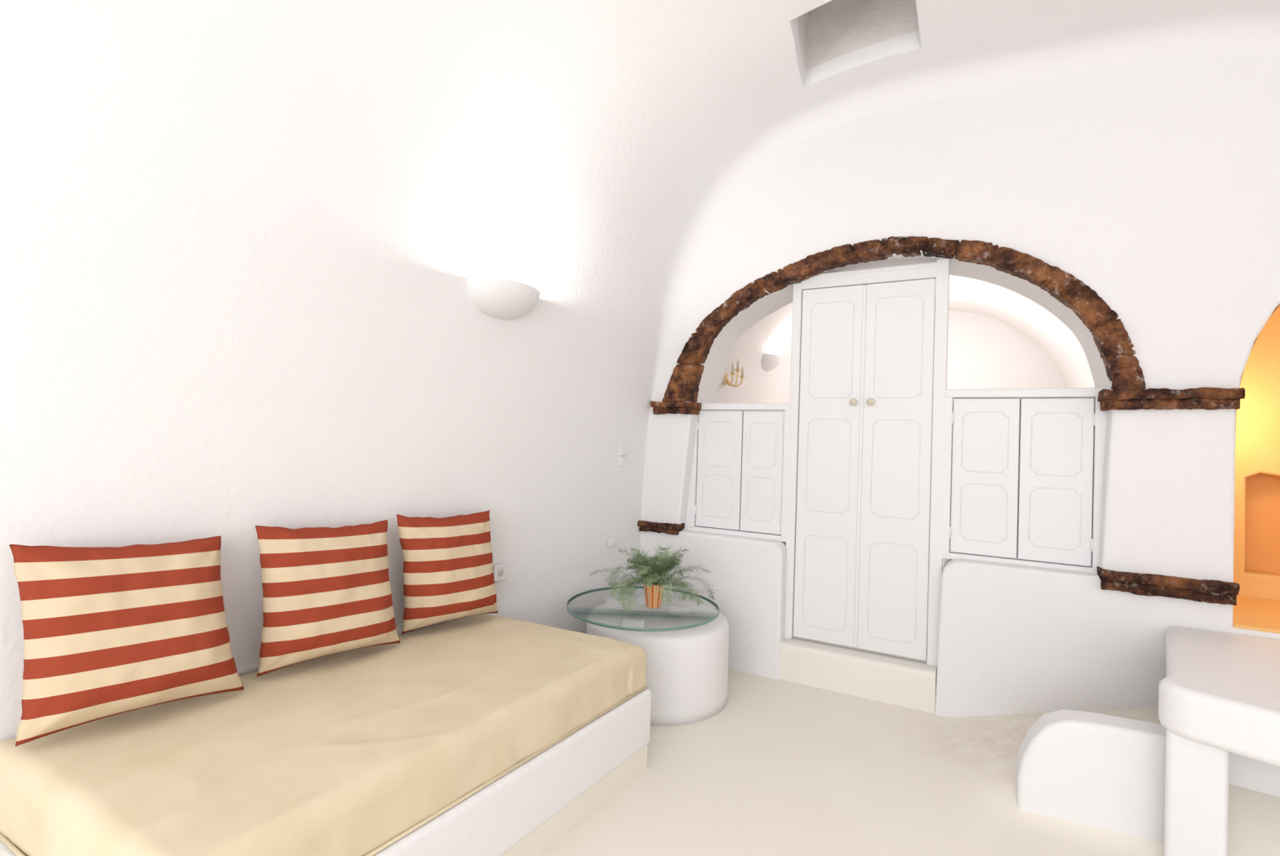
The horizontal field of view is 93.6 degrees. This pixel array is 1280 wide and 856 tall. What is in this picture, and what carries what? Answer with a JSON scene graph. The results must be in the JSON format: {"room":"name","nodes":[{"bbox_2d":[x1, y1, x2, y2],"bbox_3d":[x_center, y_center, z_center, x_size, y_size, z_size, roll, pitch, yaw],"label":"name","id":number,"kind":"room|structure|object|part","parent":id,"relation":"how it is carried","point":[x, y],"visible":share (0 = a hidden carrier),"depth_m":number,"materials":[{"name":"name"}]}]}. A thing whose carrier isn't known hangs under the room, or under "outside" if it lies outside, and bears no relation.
{"room":"traditional dwelling","nodes":[
{"label":"traditional dwelling","id":0,"kind":"room"},
{"bbox_2d":[0,253,657,742],"bbox_3d":[-1.659,0.449,1.488,0.099,1.771,5.721,1,-1,37],"label":"wall","id":1,"kind":"structure","parent":0,"point":[133,411],"depth_m":2.04,"materials":[{"name":"white paint"}]},
{"bbox_2d":[493,564,506,582],"bbox_3d":[-0.668,0.688,2.861,0.014,0.075,0.075,1,-1,37],"label":"wall outlet","id":2,"kind":"object","parent":1,"relation":"attached to","point":[499,571],"visible":0.86,"depth_m":2.85,"materials":[{"name":"white plastic"}]},
{"bbox_2d":[497,568,503,577],"bbox_3d":[-0.663,0.688,2.857,0.002,0.040,0.040,1,-1,36],"label":"socket","id":3,"kind":"object","parent":2,"relation":"attached to","point":[500,571],"depth_m":2.86,"materials":[{"name":"white plastic"}]},
{"bbox_2d":[608,537,617,546],"bbox_3d":[-0.161,0.673,3.548,0.016,0.050,0.070,1,-1,37],"label":"cover plate","id":4,"kind":"object","parent":1,"relation":"attached to","point":[611,541],"visible":1,"depth_m":3.54,"materials":[{"name":"white plastic"}]},
{"bbox_2d":[618,445,626,466],"bbox_3d":[-0.102,0.168,3.603,0.016,0.124,0.060,1,-1,37],"label":"light switch","id":5,"kind":"object","parent":1,"relation":"attached to","point":[623,449],"visible":1,"depth_m":3.59,"materials":[{"name":"white plastic"}]},
{"bbox_3d":[-0.104,0.200,3.603,0.013,0.060,0.060,1,-1,37],"label":"plate","id":6,"kind":"part","parent":5,"relation":"part of","materials":[{"name":"white plastic"}]},
{"bbox_3d":[-0.102,0.136,3.604,0.013,0.060,0.060,1,-1,37],"label":"plate","id":7,"kind":"part","parent":5,"relation":"part of","materials":[{"name":"white plastic"}]},
{"bbox_2d":[0,0,1279,375],"bbox_3d":[0.160,-1.131,0.554,4.742,1.481,5.652,1,-1,29],"label":"ceiling","id":8,"kind":"structure","parent":0,"point":[362,160],"depth_m":2.31,"materials":[{"name":"white paint"}]},
{"bbox_2d":[466,276,539,319],"bbox_3d":[-0.613,-0.564,2.706,0.259,0.139,0.385,1,-1,29],"label":"wall sconce","id":9,"kind":"object","parent":8,"relation":"attached to","point":[495,298],"visible":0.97,"depth_m":2.61,"materials":[{"name":"white paint"}]},
{"bbox_2d":[789,0,921,87],"bbox_3d":[0.965,-1.983,2.727,0.548,0.477,0.520,1,-1,29],"label":"shaft","id":10,"kind":"object","parent":8,"relation":"in","point":[835,37],"depth_m":2.95,"materials":[{"name":"white paint"}]},
{"bbox_2d":[715,275,1094,411],"bbox_3d":[2.331,0.095,5.073,2.680,2.879,3.600,1,-1,29],"label":"wall","id":11,"kind":"structure","parent":0,"point":[772,334],"depth_m":5.32,"materials":[{"name":"white paint"}]},
{"bbox_2d":[723,359,745,386],"bbox_3d":[0.706,-0.429,4.644,0.147,0.218,0.263,1,-1,29],"label":"wall light","id":12,"kind":"object","parent":11,"relation":"attached to","point":[726,380],"visible":0.99,"depth_m":4.63,"materials":[{"name":"gold metal"}]},
{"bbox_3d":[0.687,-0.361,4.588,0.013,0.078,0.146,2,-1,-7],"label":"arm","id":13,"kind":"part","parent":12,"relation":"part of","materials":[{"name":"gold metal"}]},
{"bbox_2d":[731,363,733,372],"bbox_3d":[0.700,-0.457,4.523,0.018,0.086,0.017,1,-1,29],"label":"candle","id":14,"kind":"object","parent":12,"relation":"on","point":[732,366],"depth_m":4.52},
{"bbox_3d":[0.715,-0.379,4.637,0.091,0.118,0.011,1,-1,29],"label":"arm","id":15,"kind":"part","parent":12,"relation":"part of","materials":[{"name":"gold metal"}]},
{"bbox_3d":[0.740,-0.358,4.687,0.146,0.078,0.013,2,-1,-25],"label":"arm","id":16,"kind":"part","parent":12,"relation":"part of","materials":[{"name":"gold metal"}]},
{"bbox_2d":[760,353,781,371],"bbox_3d":[1.141,-0.579,5.438,0.254,0.139,0.448,1,-1,29],"label":"wall sconce","id":17,"kind":"object","parent":11,"relation":"attached to","point":[769,362],"visible":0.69,"depth_m":5.31,"materials":[{"name":"white paint"}]},
{"bbox_2d":[539,668,1279,855],"bbox_3d":[0.140,1.207,0.620,5.200,0.240,6.100,1,-1,29],"label":"floor","id":18,"kind":"structure","parent":0,"point":[785,768],"depth_m":2.24,"materials":[{"name":"beige paint"}]},
{"bbox_2d":[0,614,651,855],"bbox_3d":[-0.854,1.066,1.918,0.982,0.507,1.802,1,-1,33],"label":"daybed","id":19,"kind":"object","parent":18,"relation":"on","point":[479,735],"visible":0.94,"depth_m":1.62,"materials":[{"name":"beige fabric"}]},
{"bbox_2d":[8,536,243,746],"bbox_3d":[-1.378,0.541,1.650,0.207,0.479,0.501,1,-1,41],"label":"striped pillow","id":20,"kind":"object","parent":19,"relation":"on","point":[108,631],"visible":1,"depth_m":1.57,"materials":[{"name":"red fabric"}]},
{"bbox_2d":[254,520,399,676],"bbox_3d":[-1.067,0.563,2.097,0.186,0.473,0.477,1,-1,40],"label":"striped pillow","id":21,"kind":"object","parent":19,"relation":"on","point":[326,591],"visible":1,"depth_m":2.01,"materials":[{"name":"red fabric"}]},
{"bbox_2d":[396,510,497,634],"bbox_3d":[-0.784,0.581,2.507,0.178,0.470,0.474,1,-1,42],"label":"striped pillow","id":22,"kind":"object","parent":19,"relation":"on","point":[448,575],"visible":1,"depth_m":2.42,"materials":[{"name":"red fabric"}]},
{"bbox_2d":[566,586,728,726],"bbox_3d":[0.037,1.140,3.104,0.810,0.464,0.850,1,-1,29],"label":"side table","id":23,"kind":"object","parent":18,"relation":"on","point":[685,643],"visible":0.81,"depth_m":2.84,"materials":[{"name":"white paint"}]},
{"bbox_3d":[0.015,0.914,3.085,0.772,0.013,0.772,1,-1,29],"label":"glass","id":24,"kind":"part","parent":23,"relation":"part of","materials":[{"name":"clear glass"}]},
{"bbox_2d":[588,542,717,612],"bbox_3d":[0.072,0.758,3.066,0.586,0.302,0.523,3,-1,-35],"label":"potted fern","id":25,"kind":"object","parent":23,"relation":"on","point":[654,570],"visible":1,"depth_m":3.01,"materials":[{"name":"plant"}]},
{"bbox_2d":[643,582,664,608],"bbox_3d":[0.070,0.847,3.057,0.116,0.122,0.116,1,-1,29],"label":"pot","id":26,"kind":"object","parent":25,"relation":"attached to","point":[651,597],"depth_m":3.02,"materials":[{"name":"orange ceramic"}]},
{"bbox_2d":[778,636,937,714],"bbox_3d":[1.193,1.319,3.299,0.782,0.210,0.302,1,-1,29],"label":"step","id":27,"kind":"structure","parent":18,"relation":"on","point":[899,681],"depth_m":3.16,"materials":[{"name":"beige paint"}]},
{"bbox_2d":[1158,626,1279,855],"bbox_3d":[2.456,1.124,1.642,1.675,0.600,1.390,1,-1,29],"label":"table","id":28,"kind":"object","parent":18,"relation":"on","point":[1219,696],"depth_m":1.85,"materials":[{"name":"white paint"}]},
{"bbox_3d":[1.740,1.175,1.880,0.143,0.460,0.143,1,-2,45],"label":"leg","id":29,"kind":"part","parent":28,"relation":"part of","materials":[{"name":"white paint"}]},
{"bbox_2d":[640,53,1279,717],"bbox_3d":[1.934,-0.138,3.019,4.300,3.341,0.440,1,-1,29],"label":"wall","id":30,"kind":"structure","parent":0,"point":[1155,186],"depth_m":2.75,"materials":[{"name":"white paint"}]},
{"bbox_2d":[637,520,684,535],"bbox_3d":[0.130,0.617,3.740,0.281,0.070,0.120,1,-1,29],"label":"sill","id":31,"kind":"structure","parent":30,"relation":"attached to","point":[667,528],"depth_m":3.69,"materials":[{"name":"red stone"}]},
{"bbox_2d":[650,400,701,414],"bbox_3d":[0.220,-0.122,3.732,0.286,0.082,0.153,1,-1,29],"label":"impost","id":32,"kind":"object","parent":30,"relation":"attached to","point":[682,407],"visible":0.94,"depth_m":3.67,"materials":[{"name":"red stone"}]},
{"bbox_2d":[684,403,790,542],"bbox_3d":[0.578,0.251,3.652,0.670,0.802,0.080,1,-1,29],"label":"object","id":33,"kind":"object","parent":30,"relation":"attached to","point":[739,483],"visible":0.93,"depth_m":3.61,"materials":[{"name":"white paint"}]},
{"bbox_3d":[0.476,0.416,3.679,0.200,0.260,0.005,1,-1,29],"label":"mould","id":34,"kind":"part","parent":33,"relation":"part of","materials":[{"name":"white paint"}]},
{"bbox_3d":[0.486,0.097,3.685,0.200,0.274,0.005,1,-1,29],"label":"mould","id":35,"kind":"part","parent":33,"relation":"part of","materials":[{"name":"white paint"}]},
{"bbox_3d":[0.567,0.635,3.646,0.670,0.032,0.075,1,-1,29],"label":"rail","id":36,"kind":"part","parent":33,"relation":"part of","materials":[{"name":"white paint"}]},
{"bbox_3d":[0.591,-0.129,3.659,0.670,0.042,0.080,1,-1,29],"label":"rail","id":37,"kind":"part","parent":33,"relation":"part of","materials":[{"name":"white paint"}]},
{"bbox_3d":[0.714,0.421,3.548,0.166,0.260,0.005,1,-1,29],"label":"mould","id":38,"kind":"part","parent":33,"relation":"part of","materials":[{"name":"white paint"}]},
{"bbox_3d":[0.725,0.102,3.554,0.166,0.274,0.005,1,-1,29],"label":"mould","id":39,"kind":"part","parent":33,"relation":"part of","materials":[{"name":"white paint"}]},
{"bbox_2d":[784,283,802,639],"bbox_3d":[0.893,0.184,3.486,0.049,2.045,0.075,1,-1,29],"label":"frame","id":40,"kind":"object","parent":30,"relation":"attached to","point":[797,291],"visible":0.76,"depth_m":3.45,"materials":[{"name":"white paint"}]},
{"bbox_2d":[802,534,848,631],"bbox_3d":[1.034,0.864,3.358,0.237,0.516,0.005,1,-1,29],"label":"trim","id":41,"kind":"structure","parent":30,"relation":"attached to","point":[809,535],"depth_m":3.35,"materials":[{"name":"white paint"}]},
{"bbox_2d":[805,418,851,514],"bbox_3d":[1.056,0.210,3.371,0.237,0.526,0.005,1,-1,29],"label":"trim","id":42,"kind":"structure","parent":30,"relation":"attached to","point":[812,419],"depth_m":3.36,"materials":[{"name":"white paint"}]},
{"bbox_2d":[808,300,854,398],"bbox_3d":[1.077,-0.440,3.383,0.237,0.546,0.005,1,-1,29],"label":"trim","id":43,"kind":"structure","parent":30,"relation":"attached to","point":[846,300],"depth_m":3.37,"materials":[{"name":"white paint"}]},
{"bbox_2d":[795,262,940,661],"bbox_3d":[1.222,0.169,3.304,0.730,2.080,0.080,1,-1,29],"label":"frame","id":44,"kind":"structure","parent":30,"relation":"in","point":[926,270],"depth_m":3.28,"materials":[{"name":"white paint"}]},
{"bbox_2d":[792,284,863,648],"bbox_3d":[1.053,0.200,3.366,0.341,1.990,0.071,1,-1,29],"label":"leaf","id":45,"kind":"object","parent":44,"relation":"attached to","point":[832,323],"depth_m":3.37,"materials":[{"name":"white paint"}]},
{"bbox_3d":[1.171,-0.143,3.297,0.040,0.040,0.041,1,-1,29],"label":"knob","id":46,"kind":"part","parent":45,"relation":"part of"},
{"bbox_2d":[853,284,866,647],"bbox_3d":[1.204,0.203,3.285,0.017,1.980,0.008,1,-1,29],"label":"astragal","id":47,"kind":"object","parent":45,"relation":"attached to","point":[863,348],"visible":1,"depth_m":3.28,"materials":[{"name":"white paint"}]},
{"bbox_3d":[1.225,0.209,3.316,0.685,2.000,0.005,1,-1,29],"label":"door panel","id":48,"kind":"part","parent":44,"relation":"part of","materials":[{"name":"white wood"}]},
{"bbox_3d":[1.255,-0.822,3.328,0.705,0.057,0.072,1,-1,29],"label":"frame","id":49,"kind":"part","parent":44,"relation":"part of","materials":[{"name":"white paint"}]},
{"bbox_2d":[857,278,935,661],"bbox_3d":[1.359,0.207,3.199,0.343,1.990,0.071,1,-1,29],"label":"leaf","id":50,"kind":"object","parent":44,"relation":"attached to","point":[899,325],"depth_m":3.20,"materials":[{"name":"white paint"}]},
{"bbox_3d":[1.250,-0.141,3.254,0.040,0.040,0.041,1,-1,29],"label":"knob","id":51,"kind":"part","parent":50,"relation":"part of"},
{"bbox_2d":[866,541,917,644],"bbox_3d":[1.339,0.871,3.191,0.239,0.516,0.005,1,-1,29],"label":"trim","id":52,"kind":"structure","parent":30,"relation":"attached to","point":[874,541],"depth_m":3.18,"materials":[{"name":"white paint"}]},
{"bbox_2d":[870,419,920,519],"bbox_3d":[1.361,0.217,3.204,0.239,0.526,0.005,1,-1,29],"label":"trim","id":53,"kind":"structure","parent":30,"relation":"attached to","point":[877,420],"depth_m":3.19,"materials":[{"name":"white paint"}]},
{"bbox_2d":[873,294,924,398],"bbox_3d":[1.383,-0.433,3.216,0.239,0.546,0.005,1,-1,29],"label":"trim","id":54,"kind":"structure","parent":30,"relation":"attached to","point":[918,295],"depth_m":3.20,"materials":[{"name":"white paint"}]},
{"bbox_2d":[662,235,1145,402],"bbox_3d":[1.199,-0.567,3.217,2.353,0.863,0.131,1,-1,29],"label":"trim","id":55,"kind":"structure","parent":30,"relation":"attached to","point":[1113,344],"depth_m":3.02,"materials":[{"name":"red stone"}]},
{"bbox_2d":[926,258,949,666],"bbox_3d":[1.553,0.172,3.127,0.060,2.100,0.075,1,-1,29],"label":"frame","id":56,"kind":"object","parent":30,"relation":"attached to","point":[942,285],"visible":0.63,"depth_m":3.10,"materials":[{"name":"white paint"}]},
{"bbox_2d":[942,387,1107,573],"bbox_3d":[1.881,0.242,2.943,0.705,0.867,0.080,1,-1,29],"label":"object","id":57,"kind":"object","parent":30,"relation":"attached to","point":[1023,486],"visible":0.88,"depth_m":2.92,"materials":[{"name":"white paint"}]},
{"bbox_3d":[1.716,0.424,3.003,0.206,0.289,0.005,1,-1,29],"label":"mould","id":58,"kind":"part","parent":57,"relation":"part of","materials":[{"name":"white paint"}]},
{"bbox_3d":[1.887,0.248,2.954,0.633,0.785,0.005,1,-1,29],"label":"panel","id":59,"kind":"part","parent":57,"relation":"part of","materials":[{"name":"white wood"}]},
{"bbox_3d":[1.728,0.071,3.010,0.206,0.305,0.005,1,-1,29],"label":"mould","id":60,"kind":"part","parent":57,"relation":"part of","materials":[{"name":"white paint"}]},
{"bbox_3d":[1.868,0.660,2.937,0.705,0.032,0.075,1,-1,29],"label":"rail","id":61,"kind":"part","parent":57,"relation":"part of","materials":[{"name":"white paint"}]},
{"bbox_3d":[1.895,-0.170,2.951,0.705,0.042,0.080,1,-1,29],"label":"rail","id":62,"kind":"part","parent":57,"relation":"part of","materials":[{"name":"white paint"}]},
{"bbox_3d":[1.975,0.430,2.862,0.206,0.289,0.005,1,-1,29],"label":"mould","id":63,"kind":"part","parent":57,"relation":"part of","materials":[{"name":"white paint"}]},
{"bbox_3d":[1.986,0.076,2.869,0.206,0.305,0.005,1,-1,29],"label":"mould","id":64,"kind":"part","parent":57,"relation":"part of","materials":[{"name":"white paint"}]},
{"bbox_2d":[1097,566,1239,605],"bbox_3d":[2.247,0.675,2.579,0.449,0.097,0.131,1,-1,29],"label":"stone trim","id":65,"kind":"structure","parent":30,"relation":"attached to","point":[1218,592],"depth_m":2.53,"materials":[{"name":"red stone"}]},
{"bbox_2d":[1097,386,1244,410],"bbox_3d":[2.284,-0.122,2.609,0.463,0.098,0.158,1,-1,29],"label":"impost","id":66,"kind":"object","parent":30,"relation":"attached to","point":[1203,397],"visible":0.94,"depth_m":2.55,"materials":[{"name":"red stone"}]},
{"bbox_2d":[1232,596,1279,634],"bbox_3d":[3.069,0.845,2.524,1.055,0.032,0.700,1,-1,29],"label":"sill","id":67,"kind":"structure","parent":30,"relation":"attached to","point":[1249,614],"depth_m":2.63,"materials":[{"name":"orange paint"}]},
{"bbox_2d":[1233,305,1279,601],"bbox_3d":[3.324,0.076,2.892,1.130,1.800,0.140,1,-1,29],"label":"wall niche","id":68,"kind":"object","parent":30,"relation":"in","point":[1257,442],"depth_m":2.96,"materials":[{"name":"orange paint"}]},
{"bbox_2d":[1244,474,1279,573],"bbox_3d":[3.382,0.479,2.931,0.950,0.800,0.030,1,-1,29],"label":"wall niche recess","id":69,"kind":"object","parent":68,"relation":"in","point":[1262,518],"depth_m":3.04,"materials":[{"name":"orange paint"}]},
{"bbox_2d":[1235,304,1279,439],"bbox_3d":[3.103,0.050,2.554,1.069,1.604,0.708,1,-1,29],"label":"wall niche lining","id":70,"kind":"object","parent":30,"relation":"attached to","point":[1279,304],"visible":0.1,"depth_m":2.48,"materials":[{"name":"paint"}]},
{"bbox_2d":[928,310,1066,551],"bbox_3d":[3.151,0.152,6.595,2.734,2.879,0.100,1,-1,29],"label":"wall","id":71,"kind":"structure","parent":0,"point":[984,352],"depth_m":6.29,"materials":[{"name":"white paint"}]},
{"bbox_2d":[1015,709,1166,842],"bbox_3d":[1.647,1.222,2.105,0.555,0.407,0.130,1,-1,29],"label":"bench","id":72,"kind":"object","parent":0,"point":[1107,772],"depth_m":2.08,"materials":[{"name":"white paint"}]}
]}

